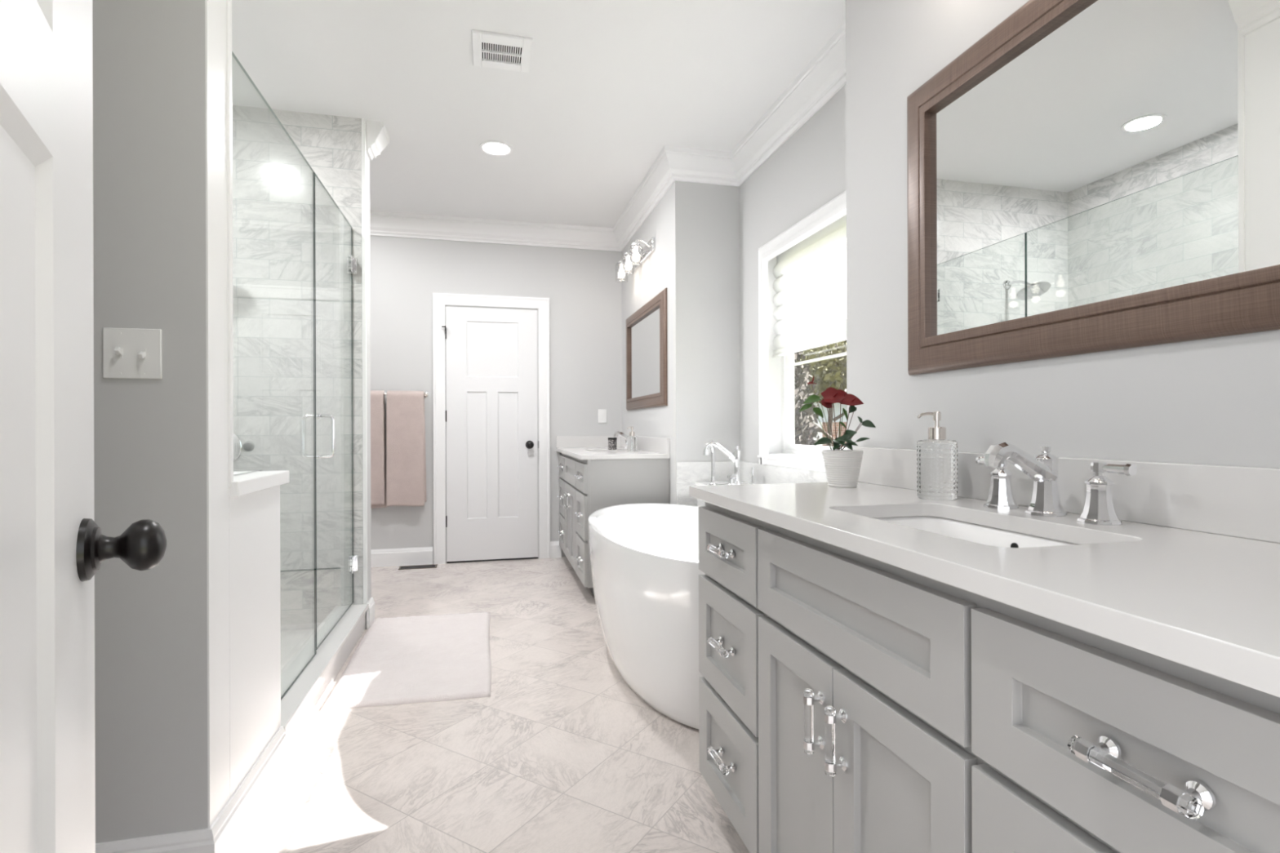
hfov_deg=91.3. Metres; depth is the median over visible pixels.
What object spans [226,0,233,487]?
trim
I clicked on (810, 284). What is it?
roman shade
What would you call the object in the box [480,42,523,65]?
grille
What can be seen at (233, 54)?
fixed glass panel
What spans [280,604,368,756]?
trim
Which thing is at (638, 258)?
vanity light
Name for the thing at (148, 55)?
wall
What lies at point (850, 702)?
vanity cabinet
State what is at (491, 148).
recessed light
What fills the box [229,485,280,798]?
wall
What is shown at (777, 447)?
window
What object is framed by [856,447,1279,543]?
backsplash
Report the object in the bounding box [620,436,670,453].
backsplash
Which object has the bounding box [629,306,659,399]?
mirror glass
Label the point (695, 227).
wall
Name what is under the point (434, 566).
floor vent
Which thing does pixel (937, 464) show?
bottle
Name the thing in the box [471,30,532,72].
ceiling vent
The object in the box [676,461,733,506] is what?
backsplash
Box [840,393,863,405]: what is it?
flower
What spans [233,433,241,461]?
shower valve
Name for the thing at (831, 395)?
flower
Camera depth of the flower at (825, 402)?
1.75 m
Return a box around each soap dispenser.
[626,426,636,451]
[916,411,958,500]
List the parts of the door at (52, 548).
knob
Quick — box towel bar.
[383,391,428,397]
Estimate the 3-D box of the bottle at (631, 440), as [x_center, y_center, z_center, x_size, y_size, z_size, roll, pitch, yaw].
[-0.054,0.114,4.308,0.068,0.107,0.068,0,0,-14]
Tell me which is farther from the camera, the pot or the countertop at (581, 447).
the countertop at (581, 447)
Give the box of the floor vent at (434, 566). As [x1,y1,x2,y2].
[398,564,437,569]
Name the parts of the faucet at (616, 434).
spout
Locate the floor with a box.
[235,556,750,852]
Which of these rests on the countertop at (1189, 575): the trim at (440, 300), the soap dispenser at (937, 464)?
the soap dispenser at (937, 464)
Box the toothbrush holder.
[608,437,617,449]
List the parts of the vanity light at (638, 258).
bulb, arm, bulb, arm, bulb, lamp shade, arm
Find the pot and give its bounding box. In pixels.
[822,449,863,488]
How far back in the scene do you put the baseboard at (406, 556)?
4.90 m
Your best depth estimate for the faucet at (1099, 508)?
1.15 m
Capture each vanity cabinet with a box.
[557,453,669,595]
[698,502,1279,852]
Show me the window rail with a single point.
(793, 364)
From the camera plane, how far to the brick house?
13.92 m
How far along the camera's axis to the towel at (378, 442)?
4.79 m
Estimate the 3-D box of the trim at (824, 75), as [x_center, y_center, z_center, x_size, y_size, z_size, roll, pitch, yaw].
[-0.697,-1.580,2.211,3.355,0.165,5.824,0,0,-14]
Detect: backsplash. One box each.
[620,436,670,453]
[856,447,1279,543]
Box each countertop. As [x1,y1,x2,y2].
[555,435,670,459]
[688,447,1279,697]
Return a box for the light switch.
[102,327,162,378]
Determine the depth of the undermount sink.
1.25 m
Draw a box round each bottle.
[626,435,636,451]
[916,439,958,500]
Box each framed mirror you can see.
[626,287,667,410]
[906,0,1279,375]
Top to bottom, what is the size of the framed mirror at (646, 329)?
0.751 m
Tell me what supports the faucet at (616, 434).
on the countertop at (581, 447)
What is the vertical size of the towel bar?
0.040 m
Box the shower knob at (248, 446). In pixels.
[243,440,254,451]
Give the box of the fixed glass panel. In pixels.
[231,51,316,699]
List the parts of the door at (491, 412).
knob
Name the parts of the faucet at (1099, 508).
lever, handle, spout, handle, lever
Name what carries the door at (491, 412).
in the wall at (583, 287)
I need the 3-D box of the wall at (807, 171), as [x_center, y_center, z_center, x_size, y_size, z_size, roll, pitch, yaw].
[0.927,-0.296,3.015,0.197,2.745,1.875,0,0,-14]
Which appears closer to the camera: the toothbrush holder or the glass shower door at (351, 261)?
the glass shower door at (351, 261)
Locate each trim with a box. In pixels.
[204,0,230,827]
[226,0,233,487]
[229,470,288,497]
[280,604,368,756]
[361,118,367,604]
[365,22,845,251]
[432,293,550,564]
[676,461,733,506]
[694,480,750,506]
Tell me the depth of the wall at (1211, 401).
1.48 m
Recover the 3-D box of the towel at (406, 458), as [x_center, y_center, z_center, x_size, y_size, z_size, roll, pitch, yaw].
[-1.814,0.165,4.861,0.290,0.898,0.067,0,0,-14]
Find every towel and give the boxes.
[370,390,386,508]
[386,391,426,506]
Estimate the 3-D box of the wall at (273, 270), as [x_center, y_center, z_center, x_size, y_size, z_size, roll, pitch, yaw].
[-2.151,-0.285,3.271,1.359,2.745,0.130,0,0,-14]
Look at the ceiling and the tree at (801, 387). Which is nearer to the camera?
the ceiling
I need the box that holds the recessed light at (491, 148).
[479,141,513,155]
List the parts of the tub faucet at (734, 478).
deck plate, handle, handle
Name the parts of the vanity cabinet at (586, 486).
drawer, drawer, drawer, handle, handle, door, door, handle, handle, handle, drawer, drawer, drawer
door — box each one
[0,0,166,852]
[300,173,358,649]
[441,306,538,563]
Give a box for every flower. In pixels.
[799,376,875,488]
[819,399,832,408]
[821,386,844,403]
[837,389,848,403]
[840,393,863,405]
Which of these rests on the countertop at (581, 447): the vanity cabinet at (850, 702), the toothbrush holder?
the toothbrush holder
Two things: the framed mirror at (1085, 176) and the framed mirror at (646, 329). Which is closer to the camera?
the framed mirror at (1085, 176)
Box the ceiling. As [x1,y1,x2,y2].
[231,0,845,227]
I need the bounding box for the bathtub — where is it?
[587,502,705,730]
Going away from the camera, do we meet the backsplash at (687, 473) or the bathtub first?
the bathtub
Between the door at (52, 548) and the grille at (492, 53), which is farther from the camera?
the grille at (492, 53)
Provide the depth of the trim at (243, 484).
1.77 m
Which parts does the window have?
sill, sash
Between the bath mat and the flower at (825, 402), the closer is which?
the flower at (825, 402)
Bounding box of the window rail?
[791,351,846,366]
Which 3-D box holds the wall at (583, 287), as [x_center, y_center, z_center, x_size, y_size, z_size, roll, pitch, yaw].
[-1.292,-0.288,5.124,3.900,2.745,0.120,0,0,-14]
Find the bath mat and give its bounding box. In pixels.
[320,612,491,711]
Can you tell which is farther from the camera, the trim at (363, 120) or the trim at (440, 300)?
the trim at (440, 300)
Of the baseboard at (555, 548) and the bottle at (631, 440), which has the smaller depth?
the bottle at (631, 440)
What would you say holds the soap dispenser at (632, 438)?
on the countertop at (581, 447)
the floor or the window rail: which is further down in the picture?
the floor
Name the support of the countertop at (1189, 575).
on the vanity cabinet at (850, 702)
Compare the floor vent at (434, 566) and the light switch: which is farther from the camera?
the floor vent at (434, 566)
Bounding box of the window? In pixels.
[757,191,847,472]
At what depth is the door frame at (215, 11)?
1.53 m
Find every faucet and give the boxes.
[613,431,639,450]
[702,439,755,485]
[975,442,1137,525]
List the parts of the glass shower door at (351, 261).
pull handle, pane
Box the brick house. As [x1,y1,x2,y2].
[795,389,847,447]
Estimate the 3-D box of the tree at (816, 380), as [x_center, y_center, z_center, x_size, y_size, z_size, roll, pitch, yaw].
[6.032,-2.128,28.211,10.013,11.576,9.981,0,0,-14]
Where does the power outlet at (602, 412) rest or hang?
attached to the wall at (583, 287)
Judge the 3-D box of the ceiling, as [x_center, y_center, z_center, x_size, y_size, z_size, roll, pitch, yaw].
[-0.501,-1.723,1.835,3.900,0.120,7.000,0,0,-14]
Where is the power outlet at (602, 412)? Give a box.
[598,408,606,422]
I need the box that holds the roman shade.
[772,214,846,357]
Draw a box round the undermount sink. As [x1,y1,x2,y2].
[874,515,1076,547]
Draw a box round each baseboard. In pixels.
[95,725,286,852]
[366,546,432,629]
[550,541,561,558]
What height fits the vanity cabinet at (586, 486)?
0.883 m
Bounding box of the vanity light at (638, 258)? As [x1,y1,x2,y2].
[616,237,654,277]
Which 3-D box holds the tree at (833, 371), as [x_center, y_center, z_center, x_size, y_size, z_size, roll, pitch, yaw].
[3.054,1.066,9.898,1.961,5.213,1.928,0,0,-14]
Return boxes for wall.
[92,0,208,843]
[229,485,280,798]
[231,105,371,631]
[369,235,622,564]
[622,181,740,504]
[738,84,845,484]
[845,0,1279,468]
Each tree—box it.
[794,340,846,443]
[794,351,821,445]
[795,340,846,446]
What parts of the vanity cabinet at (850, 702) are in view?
handle, handle, handle, drawer, drawer, drawer, door, handle, handle, door, drawer, drawer, handle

